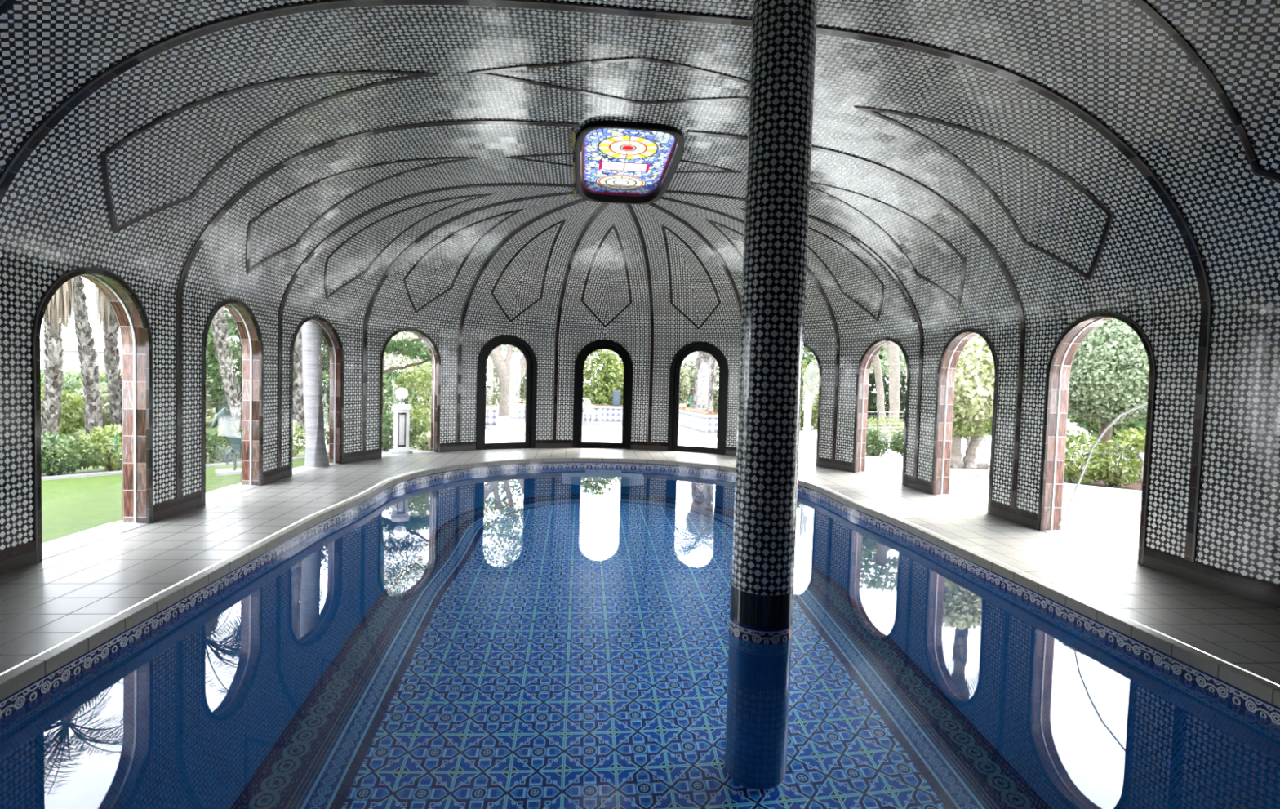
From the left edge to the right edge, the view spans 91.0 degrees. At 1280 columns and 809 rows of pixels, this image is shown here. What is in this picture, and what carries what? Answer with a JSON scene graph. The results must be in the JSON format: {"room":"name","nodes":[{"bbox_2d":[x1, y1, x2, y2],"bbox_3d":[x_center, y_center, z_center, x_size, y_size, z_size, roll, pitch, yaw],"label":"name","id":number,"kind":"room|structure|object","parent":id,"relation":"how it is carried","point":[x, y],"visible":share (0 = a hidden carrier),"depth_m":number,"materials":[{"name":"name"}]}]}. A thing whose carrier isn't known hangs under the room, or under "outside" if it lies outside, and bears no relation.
{"room":"indoor swimming pool","nodes":[
{"label":"indoor swimming pool","id":0,"kind":"room"},
{"bbox_2d":[0,218,283,550],"bbox_3d":[-4.725,0.028,2.975,0.455,2.611,12.000,2,2,-5],"label":"wall","id":1,"kind":"structure","parent":0,"point":[24,249],"depth_m":6.04,"materials":[{"name":"tile"}]},
{"bbox_2d":[31,266,153,562],"bbox_3d":[-4.978,0.041,5.586,0.392,2.513,1.372,2,2,-5],"label":"window frame","id":2,"kind":"structure","parent":1,"relation":"in","point":[131,313],"depth_m":6.18,"materials":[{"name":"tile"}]},
{"bbox_2d":[0,467,279,574],"bbox_3d":[-4.840,1.241,3.021,0.370,0.178,12.005,2,2,-2],"label":"baseboard","id":3,"kind":"structure","parent":1,"relation":"attached to","point":[20,556],"depth_m":6.42,"materials":[{"name":"tile"}]},
{"bbox_2d":[200,297,263,506],"bbox_3d":[-5.184,-0.056,7.774,0.392,2.513,1.372,2,2,-5],"label":"window","id":4,"kind":"structure","parent":1,"relation":"in","point":[252,415],"depth_m":8.39,"materials":[{"name":"tile"}]},
{"bbox_2d":[36,237,1093,529],"bbox_3d":[-0.051,0.007,5.922,10.784,2.690,16.989,2,2,-5],"label":"wall","id":5,"kind":"structure","parent":0,"point":[43,237],"depth_m":7.19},
{"bbox_2d":[99,70,439,234],"bbox_3d":[-3.248,-2.274,5.656,2.794,1.609,1.207,2,2,-5],"label":"trim","id":6,"kind":"structure","parent":5,"relation":"attached to","point":[414,74],"depth_m":5.56,"materials":[{"name":"tile"}]},
{"bbox_2d":[245,156,478,274],"bbox_3d":[-3.457,-2.373,7.874,2.794,1.609,1.207,2,2,-5],"label":"trim","id":7,"kind":"structure","parent":5,"relation":"attached to","point":[249,270],"depth_m":7.80,"materials":[{"name":"tile"}]},
{"bbox_2d":[175,120,579,498],"bbox_3d":[-2.816,-1.054,6.857,4.182,4.226,0.092,2,2,-5],"label":"trim","id":8,"kind":"structure","parent":5,"relation":"attached to","point":[179,295],"depth_m":6.70,"materials":[{"name":"tile"}]},
{"bbox_2d":[324,194,493,299],"bbox_3d":[-3.623,-2.440,9.966,2.656,1.641,1.080,2,2,-5],"label":"trim","id":9,"kind":"structure","parent":5,"relation":"attached to","point":[327,295],"depth_m":9.67,"materials":[{"name":"tile"}]},
{"bbox_2d":[277,182,576,467],"bbox_3d":[-3.047,-1.154,9.098,4.142,4.226,0.092,2,2,-5],"label":"trim","id":10,"kind":"structure","parent":5,"relation":"attached to","point":[322,243],"depth_m":8.94,"materials":[{"name":"tile"}]},
{"bbox_2d":[403,208,523,313],"bbox_3d":[-3.013,-2.478,11.338,2.657,1.641,1.077,3,3,20],"label":"trim","id":11,"kind":"structure","parent":5,"relation":"attached to","point":[517,211],"depth_m":11.20,"materials":[{"name":"tile"}]},
{"bbox_2d":[361,191,578,451],"bbox_3d":[-2.894,-1.200,10.309,4.136,4.226,0.092,3,3,20],"label":"trim","id":12,"kind":"structure","parent":5,"relation":"attached to","point":[415,242],"depth_m":10.86,"materials":[{"name":"tile"}]},
{"bbox_2d":[456,198,587,443],"bbox_3d":[-2.248,-1.223,11.335,0.092,4.225,4.094,-1,3,-44],"label":"trim","id":13,"kind":"structure","parent":5,"relation":"attached to","point":[513,233],"depth_m":12.52,"materials":[{"name":"tile"}]},
{"bbox_2d":[491,219,565,322],"bbox_3d":[-1.867,-2.484,12.309,1.077,1.641,2.657,-1,3,-44],"label":"trim","id":14,"kind":"structure","parent":5,"relation":"attached to","point":[562,222],"depth_m":12.50,"materials":[{"name":"tile"}]},
{"bbox_2d":[552,203,608,439],"bbox_3d":[-1.193,-1.216,11.925,0.092,4.226,4.177,1,3,-18],"label":"trim","id":15,"kind":"structure","parent":5,"relation":"attached to","point":[602,206],"depth_m":13.58,"materials":[{"name":"tile"}]},
{"bbox_2d":[0,0,1212,562],"bbox_3d":[0.070,-0.886,4.894,9.564,4.227,0.092,2,2,-5],"label":"trim","id":16,"kind":"structure","parent":5,"relation":"attached to","point":[42,131],"depth_m":4.91,"materials":[{"name":"tile"}]},
{"bbox_2d":[581,225,631,328],"bbox_3d":[-0.624,-2.459,12.620,1.104,1.641,2.724,2,2,-5],"label":"trim","id":17,"kind":"structure","parent":5,"relation":"attached to","point":[613,227],"depth_m":13.09,"materials":[{"name":"tile"}]},
{"bbox_2d":[625,204,653,442],"bbox_3d":[0.000,-1.184,12.038,0.092,4.226,4.177,2,2,7],"label":"trim","id":18,"kind":"structure","parent":5,"relation":"attached to","point":[629,206],"depth_m":13.77,"materials":[{"name":"tile"}]},
{"bbox_2d":[662,225,720,329],"bbox_3d":[0.655,-2.418,12.549,1.077,1.641,2.657,3,3,33],"label":"trim","id":19,"kind":"structure","parent":5,"relation":"attached to","point":[664,228],"depth_m":12.84,"materials":[{"name":"tile"}]},
{"bbox_2d":[648,202,742,315],"bbox_3d":[1.146,-1.134,11.658,0.092,4.225,4.094,3,3,33],"label":"trim","id":20,"kind":"structure","parent":5,"relation":"attached to","point":[701,236],"depth_m":11.82,"materials":[{"name":"tile"}]},
{"bbox_2d":[659,196,839,460],"bbox_3d":[1.973,-1.072,10.773,4.136,4.226,0.092,0,3,-31],"label":"trim","id":21,"kind":"structure","parent":5,"relation":"attached to","point":[808,270],"depth_m":11.77,"materials":[{"name":"tile"}]},
{"bbox_2d":[665,190,924,478],"bbox_3d":[2.349,-1.012,9.611,4.142,4.226,0.092,2,2,-5],"label":"trim","id":22,"kind":"structure","parent":5,"relation":"attached to","point":[883,263],"depth_m":9.75,"materials":[{"name":"tile"}]},
{"bbox_2d":[739,208,884,321],"bbox_3d":[2.817,-2.270,10.579,2.656,1.641,1.080,2,2,-5],"label":"trim","id":23,"kind":"structure","parent":5,"relation":"attached to","point":[877,318],"depth_m":10.61,"materials":[{"name":"tile"}]},
{"bbox_2d":[281,296,919,476],"bbox_3d":[-0.603,-0.213,11.775,9.540,2.611,4.756,2,2,-5],"label":"wall","id":24,"kind":"structure","parent":0,"point":[348,323],"depth_m":12.53,"materials":[{"name":"tile"}]},
{"bbox_2d":[288,315,344,475],"bbox_3d":[-5.270,-0.149,9.951,0.425,2.513,1.371,2,2,6],"label":"window","id":25,"kind":"structure","parent":24,"relation":"in","point":[336,406],"depth_m":10.56,"materials":[{"name":"tile"}]},
{"bbox_2d":[378,327,441,458],"bbox_3d":[-4.514,-0.215,12.074,0.425,2.513,1.371,3,3,33],"label":"window","id":26,"kind":"structure","parent":24,"relation":"in","point":[434,353],"depth_m":12.49,"materials":[{"name":"tile"}]},
{"bbox_2d":[475,334,537,449],"bbox_3d":[-2.914,-0.265,13.577,1.399,2.465,0.383,0,3,-31],"label":"door","id":27,"kind":"structure","parent":24,"relation":"in","point":[522,345],"depth_m":13.53,"materials":[{"name":"black"}]},
{"bbox_2d":[280,440,914,488],"bbox_3d":[-0.639,1.002,11.821,9.580,0.178,4.746,2,2,-5],"label":"baseboard","id":28,"kind":"structure","parent":24,"relation":"attached to","point":[350,457],"depth_m":12.64,"materials":[{"name":"tile"}]},
{"bbox_2d":[572,339,633,448],"bbox_3d":[-0.839,-0.231,14.267,1.398,2.465,0.383,2,2,-5],"label":"door","id":29,"kind":"structure","parent":24,"relation":"in","point":[577,442],"depth_m":14.13,"materials":[{"name":"black"}]},
{"bbox_2d":[0,457,1279,707],"bbox_3d":[-0.178,1.348,6.887,6.800,0.081,11.395,2,2,-5],"label":"pool edge","id":30,"kind":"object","parent":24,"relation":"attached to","point":[30,671],"depth_m":4.64,"materials":[{"name":"stone"}]},
{"bbox_2d":[667,341,728,454],"bbox_3d":[1.327,-0.153,13.981,1.399,2.465,0.383,3,3,20],"label":"door","id":31,"kind":"structure","parent":24,"relation":"in","point":[677,360],"depth_m":13.89,"materials":[{"name":"black"}]},
{"bbox_2d":[798,342,822,466],"bbox_3d":[3.177,-0.012,12.806,0.425,2.513,1.371,-1,3,-44],"label":"window","id":32,"kind":"structure","parent":24,"relation":"in","point":[806,346],"depth_m":12.21,"materials":[{"name":"tile"}]},
{"bbox_2d":[852,337,910,484],"bbox_3d":[4.315,0.103,10.864,0.425,2.513,1.371,1,2,-17],"label":"window","id":33,"kind":"structure","parent":24,"relation":"in","point":[868,357],"depth_m":11.41,"materials":[{"name":"tile"}]},
{"bbox_2d":[0,0,1279,333],"bbox_3d":[0.027,-2.136,5.690,9.404,1.774,16.702,2,2,-5],"label":"ceiling","id":34,"kind":"structure","parent":0,"point":[1110,59],"depth_m":5.78,"materials":[{"name":"tile"}]},
{"bbox_2d":[466,57,750,104],"bbox_3d":[0.028,-3.018,5.921,3.271,0.056,0.914,2,2,-5],"label":"trim","id":35,"kind":"structure","parent":34,"relation":"attached to","point":[484,73],"depth_m":5.76,"materials":[{"name":"tile"}]},
{"bbox_2d":[570,120,684,204],"bbox_3d":[-0.222,-3.168,8.364,1.364,0.180,3.050,2,2,-5],"label":"window","id":36,"kind":"structure","parent":34,"relation":"attached to","point":[615,162],"depth_m":8.22,"materials":[{"name":"multicoloured glass"}]},
{"bbox_2d":[685,130,1026,507],"bbox_3d":[2.539,-0.913,7.367,4.182,4.226,0.092,2,2,-5],"label":"trim","id":37,"kind":"structure","parent":34,"relation":"attached to","point":[995,255],"depth_m":7.49,"materials":[{"name":"tile"}]},
{"bbox_2d":[809,182,966,305],"bbox_3d":[3.143,-2.188,8.503,2.594,1.587,1.207,2,2,-5],"label":"trim","id":38,"kind":"structure","parent":34,"relation":"attached to","point":[957,301],"depth_m":8.38,"materials":[{"name":"tile"}]},
{"bbox_2d":[853,106,1114,280],"bbox_3d":[3.352,-2.089,6.285,2.594,1.587,1.207,2,2,-5],"label":"trim","id":39,"kind":"structure","parent":34,"relation":"attached to","point":[872,111],"depth_m":6.13,"materials":[{"name":"tile"}]},
{"bbox_2d":[1129,0,1279,182],"bbox_3d":[3.577,-1.983,3.888,2.594,1.587,1.207,2,2,-5],"label":"trim","id":40,"kind":"structure","parent":34,"relation":"attached to","point":[1146,7],"depth_m":4.31,"materials":[{"name":"tile"}]},
{"bbox_2d":[0,466,1279,808],"bbox_3d":[-0.184,1.495,6.903,6.660,0.001,11.235,2,2,-5],"label":"water","id":41,"kind":"object","parent":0,"point":[540,637],"visible":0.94,"depth_m":3.60,"materials":[{"name":"blue liquid"}]},
{"bbox_2d":[0,448,1279,685],"bbox_3d":[-0.098,1.348,6.043,10.240,0.001,17.120,2,2,-5],"label":"floor","id":42,"kind":"structure","parent":0,"point":[46,603],"depth_m":5.47,"materials":[{"name":"tile"}]},
{"bbox_2d":[917,262,1279,584],"bbox_3d":[5.086,0.286,3.909,0.455,2.611,12.000,2,2,-5],"label":"wall","id":43,"kind":"structure","parent":0,"point":[1238,527],"depth_m":5.50,"materials":[{"name":"tile"}]},
{"bbox_2d":[931,327,999,513],"bbox_3d":[4.636,0.202,8.709,0.392,2.513,1.372,2,2,-5],"label":"window","id":44,"kind":"structure","parent":43,"relation":"in","point":[951,353],"depth_m":9.31,"materials":[{"name":"tile"}]},
{"bbox_2d":[913,477,1279,608],"bbox_3d":[5.127,1.503,3.969,0.370,0.178,12.005,1,2,-8],"label":"baseboard","id":45,"kind":"structure","parent":43,"relation":"attached to","point":[1260,591],"depth_m":5.38,"materials":[{"name":"tile"}]},
{"bbox_2d":[1036,311,1156,564],"bbox_3d":[4.842,0.300,6.521,0.392,2.513,1.372,2,2,-5],"label":"window frame","id":46,"kind":"structure","parent":43,"relation":"in","point":[1064,351],"depth_m":7.06,"materials":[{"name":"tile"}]},
{"label":"floor","id":47,"kind":"structure","parent":0,"visible":0},
{"bbox_2d":[728,0,817,644],"bbox_3d":[0.905,0.318,4.468,0.448,6.519,0.448,2,2,-5],"label":"column","id":48,"kind":"structure","parent":47,"relation":"on","point":[784,32],"depth_m":4.25,"materials":[{"name":"tile"}]},
{"bbox_3d":[-0.214,2.521,6.936,6.660,1.845,11.255,2,2,-5],"label":"wall","id":49,"kind":"structure","parent":0,"visible":0},
{"bbox_2d":[0,462,1279,725],"bbox_3d":[-0.183,1.495,6.893,6.660,0.230,11.255,2,2,-5],"label":"trim","id":50,"kind":"structure","parent":49,"relation":"attached to","point":[28,693],"depth_m":4.80,"materials":[{"name":"tile"}]},
{"label":"outside","id":51,"kind":"structure","parent":0,"visible":0},
{"bbox_2d":[810,421,1142,551],"bbox_3d":[17.494,1.630,13.279,27.601,0.001,39.000,2,2,-5],"label":"gravel yard","id":52,"kind":"structure","parent":51,"point":[1113,518],"depth_m":9.43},
{"bbox_2d":[817,347,906,426],"bbox_3d":[9.752,-1.137,25.889,5.034,4.283,4.095,2,2,9],"label":"tree","id":53,"kind":"object","parent":52,"relation":"on","point":[872,399],"visible":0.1,"depth_m":24.64,"materials":[{"name":"green plant"}]},
{"bbox_2d":[870,344,906,432],"bbox_3d":[8.495,-1.166,22.709,3.952,4.368,2.151,0,3,-35],"label":"tree","id":54,"kind":"object","parent":52,"relation":"on","point":[878,364],"visible":0.13,"depth_m":21.94,"materials":[{"name":"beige plant"}]},
{"bbox_2d":[887,342,900,437],"bbox_3d":[7.982,-1.271,20.331,2.463,4.752,2.302,0,3,-34],"label":"tree","id":55,"kind":"object","parent":52,"relation":"on","point":[892,348],"visible":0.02,"depth_m":19.83,"materials":[{"name":"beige plant"}]},
{"bbox_2d":[950,467,989,473],"bbox_3d":[6.498,1.288,12.768,1.167,0.080,1.260,4,3,37],"label":"bed","id":56,"kind":"object","parent":52,"relation":"on","point":[952,469],"visible":0.31,"depth_m":12.30,"materials":[{"name":"brick"}]},
{"bbox_2d":[904,334,995,469],"bbox_3d":[6.596,-0.160,13.021,2.362,3.176,2.156,2,2,-5],"label":"tree","id":57,"kind":"object","parent":56,"relation":"on","point":[969,393],"visible":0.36,"depth_m":12.33,"materials":[{"name":"green plant"}]},
{"bbox_2d":[1063,469,1142,490],"bbox_3d":[8.881,1.425,11.455,5.100,0.001,4.200,2,2,-5],"label":"soil bed","id":58,"kind":"object","parent":52,"relation":"on","point":[1136,486],"visible":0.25,"depth_m":11.11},
{"bbox_2d":[969,471,1142,496],"bbox_3d":[8.762,1.453,10.338,5.874,0.090,1.047,3,3,23],"label":"kerb","id":59,"kind":"object","parent":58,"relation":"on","point":[1068,486],"visible":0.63,"depth_m":10.42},
{"bbox_2d":[1063,429,1111,484],"bbox_3d":[7.669,0.935,11.172,1.108,1.002,1.100,0,3,-41],"label":"shrub","id":60,"kind":"object","parent":58,"relation":"on","point":[1070,474],"visible":0.64,"depth_m":10.88,"materials":[{"name":"green plant"}]},
{"bbox_2d":[1067,318,1149,472],"bbox_3d":[9.134,-0.248,12.258,2.155,3.281,2.055,2,2,-5],"label":"tree","id":61,"kind":"object","parent":58,"relation":"on","point":[1100,366],"visible":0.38,"depth_m":11.59,"materials":[{"name":"green plant"}]},
{"bbox_2d":[1084,440,1143,487],"bbox_3d":[8.255,1.034,10.952,0.852,0.856,0.897,4,3,44],"label":"shrub","id":62,"kind":"object","parent":58,"relation":"on","point":[1133,464],"visible":0.8,"depth_m":10.75,"materials":[{"name":"green plant"}]},
{"bbox_2d":[1113,426,1146,489],"bbox_3d":[8.589,0.928,10.701,1.142,1.086,0.878,0,3,-30],"label":"shrub","id":63,"kind":"object","parent":58,"relation":"on","point":[1134,437],"visible":0.48,"depth_m":10.66,"materials":[{"name":"green plant"}]},
{"bbox_2d":[1067,360,1146,453],"bbox_3d":[14.524,-0.198,17.857,4.766,3.368,4.225,2,2,-5],"label":"shrub","id":64,"kind":"object","parent":52,"relation":"on","point":[1088,426],"visible":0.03,"depth_m":17.58,"materials":[{"name":"green plant"}]},
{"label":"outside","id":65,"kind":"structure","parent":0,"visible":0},
{"bbox_2d":[213,380,425,454],"bbox_3d":[-68.951,0.136,69.934,85.000,10.949,31.996,2,2,-5],"label":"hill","id":66,"kind":"structure","parent":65,"point":[392,380],"depth_m":74.66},
{"bbox_2d":[40,338,329,378],"bbox_3d":[-63.702,-4.816,74.229,52.118,5.200,24.561,2,2,-5],"label":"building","id":67,"kind":"structure","parent":66,"relation":"on","point":[71,360],"depth_m":71.02,"materials":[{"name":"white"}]},
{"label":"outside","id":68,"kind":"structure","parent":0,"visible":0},
{"bbox_2d":[41,457,328,543],"bbox_3d":[-13.844,1.192,0.974,19.527,0.001,20.420,2,2,-5],"label":"lawn","id":69,"kind":"structure","parent":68,"point":[69,506],"depth_m":7.48,"materials":[{"name":"green plant"}]},
{"bbox_2d":[41,454,328,480],"bbox_3d":[-9.626,1.071,6.834,0.107,0.070,12.702,4,3,37],"label":"edging","id":70,"kind":"object","parent":69,"relation":"on","point":[113,473],"visible":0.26,"depth_m":9.12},
{"bbox_2d":[211,407,241,475],"bbox_3d":[-6.083,0.553,9.776,0.952,1.015,0.340,0,3,-33],"label":"statue","id":71,"kind":"object","parent":69,"relation":"on","point":[234,441],"visible":0.58,"depth_m":9.60,"materials":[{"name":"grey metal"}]},
{"bbox_2d":[302,320,329,467],"bbox_3d":[-5.167,-2.822,10.273,3.892,7.814,4.626,2,2,-5],"label":"palm tree","id":72,"kind":"object","parent":69,"relation":"on","point":[316,453],"visible":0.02,"depth_m":10.16,"materials":[{"name":"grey plant"}]},
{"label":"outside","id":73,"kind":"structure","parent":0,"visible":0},
{"bbox_2d":[40,413,328,476],"bbox_3d":[-61.653,1.885,45.563,105.000,7.920,118.000,2,2,-5],"label":"ground","id":74,"kind":"structure","parent":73,"point":[208,423],"depth_m":12.42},
{"bbox_2d":[40,277,77,438],"bbox_3d":[-12.133,-1.325,13.022,2.982,5.859,3.402,2,2,-5],"label":"palm tree","id":75,"kind":"object","parent":74,"relation":"on","point":[61,304],"visible":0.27,"depth_m":12.93,"materials":[{"name":"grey plant"}]},
{"bbox_2d":[40,385,104,435],"bbox_3d":[-14.329,0.217,14.256,2.908,1.716,3.151,2,2,10],"label":"bush","id":76,"kind":"object","parent":74,"relation":"on","point":[67,421],"visible":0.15,"depth_m":14.61,"materials":[{"name":"green plant"}]},
{"bbox_2d":[40,431,106,476],"bbox_3d":[-8.508,0.735,9.150,1.201,0.673,1.025,2,2,-5],"label":"shrub","id":77,"kind":"object","parent":74,"relation":"on","point":[51,465],"visible":0.56,"depth_m":9.05,"materials":[{"name":"green plant"}]},
{"bbox_2d":[40,372,109,426],"bbox_3d":[-17.923,0.003,20.215,4.604,2.069,4.922,2,2,-5],"label":"bush","id":78,"kind":"object","parent":74,"relation":"on","point":[73,387],"visible":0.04,"depth_m":19.50,"materials":[{"name":"green plant"}]},
{"bbox_2d":[72,275,106,438],"bbox_3d":[-13.054,-2.539,13.896,3.351,8.270,3.539,4,3,39],"label":"palm tree","id":79,"kind":"object","parent":74,"relation":"on","point":[87,357],"visible":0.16,"depth_m":13.91,"materials":[{"name":"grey plant"}]},
{"bbox_2d":[66,423,122,471],"bbox_3d":[-8.111,0.675,9.663,0.966,0.772,1.199,2,2,-5],"label":"shrub","id":80,"kind":"object","parent":74,"relation":"on","point":[111,459],"visible":0.52,"depth_m":9.40,"materials":[{"name":"green plant"}]},
{"bbox_2d":[93,285,122,435],"bbox_3d":[-12.810,-1.498,14.863,3.079,6.195,3.042,4,3,41],"label":"palm tree","id":81,"kind":"object","parent":74,"relation":"on","point":[105,314],"visible":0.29,"depth_m":14.85,"materials":[{"name":"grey plant"}]},
{"bbox_2d":[64,382,216,428],"bbox_3d":[-14.334,0.130,18.550,3.430,1.702,3.818,1,2,-11],"label":"bush","id":82,"kind":"object","parent":74,"relation":"on","point":[103,388],"visible":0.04,"depth_m":17.20,"materials":[{"name":"green plant"}]},
{"bbox_2d":[205,427,241,463],"bbox_3d":[-7.152,0.717,10.947,1.031,0.640,1.102,2,2,-5],"label":"shrub","id":83,"kind":"object","parent":74,"relation":"on","point":[220,452],"visible":0.41,"depth_m":10.63,"materials":[{"name":"green plant"}]},
{"bbox_2d":[210,306,241,436],"bbox_3d":[-10.239,-2.142,15.228,3.512,5.866,3.604,0,3,-42],"label":"palm tree","id":84,"kind":"object","parent":74,"relation":"on","point":[220,331],"visible":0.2,"depth_m":14.86,"materials":[{"name":"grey plant"}]},
{"bbox_2d":[205,314,293,424],"bbox_3d":[-12.699,-1.154,19.535,4.354,3.923,3.067,3,3,29],"label":"tree","id":85,"kind":"object","parent":74,"relation":"on","point":[238,366],"visible":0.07,"depth_m":18.79,"materials":[{"name":"green plant"}]},
{"bbox_2d":[205,311,329,424],"bbox_3d":[-11.618,-1.016,19.925,3.977,4.090,4.263,0,3,-34],"label":"tree","id":86,"kind":"object","parent":74,"relation":"on","point":[237,360],"visible":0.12,"depth_m":18.68,"materials":[{"name":"green plant"}]},
{"bbox_2d":[292,421,306,457],"bbox_3d":[-6.573,0.621,11.606,1.127,0.812,1.181,2,2,-5],"label":"shrub","id":87,"kind":"object","parent":74,"relation":"on","point":[295,449],"visible":0.21,"depth_m":11.59,"materials":[{"name":"green plant"}]},
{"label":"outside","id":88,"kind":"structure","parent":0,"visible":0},
{"bbox_2d":[292,408,901,462],"bbox_3d":[-1.550,0.707,21.471,18.000,0.001,19.060,2,2,-5],"label":"terrace","id":89,"kind":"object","parent":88,"point":[507,431],"visible":0.02,"depth_m":17.34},
{"bbox_2d":[293,326,305,433],"bbox_3d":[-8.605,-2.255,15.803,3.123,6.097,3.361,3,3,24],"label":"palm tree","id":90,"kind":"object","parent":89,"relation":"on","point":[298,393],"visible":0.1,"depth_m":15.87,"materials":[{"name":"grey plant"}]},
{"bbox_2d":[222,307,386,423],"bbox_3d":[-9.837,-1.332,18.465,4.201,4.583,3.950,2,2,-5],"label":"tree","id":91,"kind":"object","parent":89,"relation":"on","point":[326,357],"visible":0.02,"depth_m":17.86,"materials":[{"name":"green plant"}]},
{"bbox_2d":[382,409,417,451],"bbox_3d":[-5.211,0.551,13.003,1.046,0.916,1.097,0,3,-38],"label":"shrub","id":92,"kind":"object","parent":89,"relation":"on","point":[385,446],"visible":0.31,"depth_m":12.83,"materials":[{"name":"green plant"}]},
{"bbox_2d":[389,387,413,453],"bbox_3d":[-4.653,0.338,12.266,0.400,1.335,0.400,1,3,-25],"label":"pillar","id":93,"kind":"structure","parent":89,"relation":"on","point":[401,411],"depth_m":12.15,"materials":[{"name":"stone"}]},
{"bbox_2d":[382,373,420,436],"bbox_3d":[-6.364,0.038,15.566,1.957,1.639,1.683,2,2,-5],"label":"shrub","id":94,"kind":"object","parent":89,"relation":"on","point":[389,384],"visible":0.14,"depth_m":15.32,"materials":[{"name":"green plant"}]},
{"bbox_2d":[382,331,431,408],"bbox_3d":[-6.733,-3.575,17.430,3.329,8.717,2.824,1,2,-12],"label":"pine tree","id":95,"kind":"object","parent":89,"relation":"on","point":[393,346],"visible":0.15,"depth_m":16.82,"materials":[{"name":"green plant"}]},
{"bbox_2d":[388,404,431,448],"bbox_3d":[-4.827,0.491,13.585,1.078,1.012,1.052,4,3,41],"label":"shrub","id":96,"kind":"object","parent":89,"relation":"on","point":[425,411],"visible":0.39,"depth_m":13.31,"materials":[{"name":"green plant"}]},
{"bbox_2d":[390,360,431,432],"bbox_3d":[-5.364,-0.188,16.178,2.066,2.094,1.678,2,2,-5],"label":"shrub","id":97,"kind":"object","parent":89,"relation":"on","point":[420,379],"visible":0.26,"depth_m":15.81,"materials":[{"name":"green plant"}]},
{"bbox_2d":[383,331,489,413],"bbox_3d":[-8.046,-1.455,23.329,4.919,3.855,2.984,2,2,-5],"label":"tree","id":98,"kind":"object","parent":89,"relation":"on","point":[393,364],"visible":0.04,"depth_m":22.69,"materials":[{"name":"green plant"}]},
{"bbox_2d":[413,354,524,405],"bbox_3d":[-7.540,-1.106,27.838,4.792,2.982,2.286,2,2,-5],"label":"shrub","id":99,"kind":"object","parent":89,"relation":"on","point":[490,392],"visible":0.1,"depth_m":27.57,"materials":[{"name":"green plant"}]},
{"bbox_2d":[485,404,499,430],"bbox_3d":[-4.770,0.381,18.973,0.980,0.685,1.180,1,2,-11],"label":"planter","id":100,"kind":"object","parent":89,"relation":"on","point":[491,411],"visible":0.41,"depth_m":18.49,"materials":[{"name":"tile"}]},
{"bbox_2d":[489,344,526,416],"bbox_3d":[-5.032,-4.109,25.663,5.773,9.246,4.212,2,2,4],"label":"tree","id":101,"kind":"object","parent":89,"relation":"on","point":[509,382],"visible":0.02,"depth_m":24.81,"materials":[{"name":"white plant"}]},
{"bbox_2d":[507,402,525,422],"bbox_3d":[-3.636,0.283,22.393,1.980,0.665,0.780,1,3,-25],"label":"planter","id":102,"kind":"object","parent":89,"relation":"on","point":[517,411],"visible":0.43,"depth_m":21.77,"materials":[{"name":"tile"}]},
{"bbox_2d":[582,404,622,425],"bbox_3d":[-0.963,0.372,21.944,2.095,0.685,0.821,2,2,-5],"label":"planter","id":103,"kind":"object","parent":89,"relation":"on","point":[611,415],"visible":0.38,"depth_m":21.57,"materials":[{"name":"tile"}]},
{"bbox_2d":[582,349,623,412],"bbox_3d":[-2.071,-1.152,27.492,3.256,3.388,2.650,2,2,-5],"label":"shrub","id":104,"kind":"object","parent":89,"relation":"on","point":[612,369],"visible":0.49,"depth_m":26.84,"materials":[{"name":"green plant"}]},
{"bbox_2d":[679,366,691,404],"bbox_3d":[0.923,-0.674,27.127,2.564,2.649,2.347,2,2,-5],"label":"shrub","id":105,"kind":"object","parent":89,"relation":"on","point":[684,380],"visible":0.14,"depth_m":26.65,"materials":[{"name":"green plant"}]},
{"bbox_2d":[678,406,717,437],"bbox_3d":[1.714,0.519,20.493,0.800,0.675,4.680,1,2,-12],"label":"planter","id":106,"kind":"object","parent":89,"relation":"on","point":[695,422],"visible":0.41,"depth_m":18.77,"materials":[{"name":"tile"}]},
{"bbox_2d":[680,358,719,413],"bbox_3d":[3.539,-0.861,28.546,4.250,2.965,2.457,2,2,-5],"label":"shrub","id":107,"kind":"object","parent":89,"relation":"on","point":[686,365],"visible":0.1,"depth_m":27.88,"materials":[{"name":"green plant"}]},
{"bbox_2d":[692,351,718,412],"bbox_3d":[2.470,-1.917,23.908,4.372,5.245,4.093,2,2,-5],"label":"palm tree","id":108,"kind":"object","parent":89,"relation":"on","point":[706,366],"visible":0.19,"depth_m":23.64,"materials":[{"name":"grey plant"}]},
{"bbox_2d":[802,391,811,461],"bbox_3d":[3.640,0.455,13.684,0.096,1.475,0.934,3,3,19],"label":"column","id":109,"kind":"structure","parent":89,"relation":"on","point":[807,410],"depth_m":13.28,"materials":[{"name":"grey paint"}]},
{"bbox_2d":[800,360,819,430],"bbox_3d":[5.573,-0.347,22.142,2.779,2.744,2.429,2,2,-5],"label":"shrub","id":110,"kind":"object","parent":89,"relation":"on","point":[811,375],"visible":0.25,"depth_m":21.38,"materials":[{"name":"green plant"}]},
{"bbox_2d":[865,428,890,456],"bbox_3d":[5.485,0.895,14.852,0.883,0.718,0.725,2,2,-5],"label":"shrub","id":111,"kind":"object","parent":89,"relation":"on","point":[876,444],"visible":0.64,"depth_m":14.66,"materials":[{"name":"green plant"}]},
{"bbox_2d":[866,416,904,443],"bbox_3d":[7.053,0.734,18.274,1.841,0.859,1.589,2,2,-5],"label":"shrub","id":112,"kind":"object","parent":89,"relation":"on","point":[871,425],"visible":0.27,"depth_m":17.95,"materials":[{"name":"green plant"}]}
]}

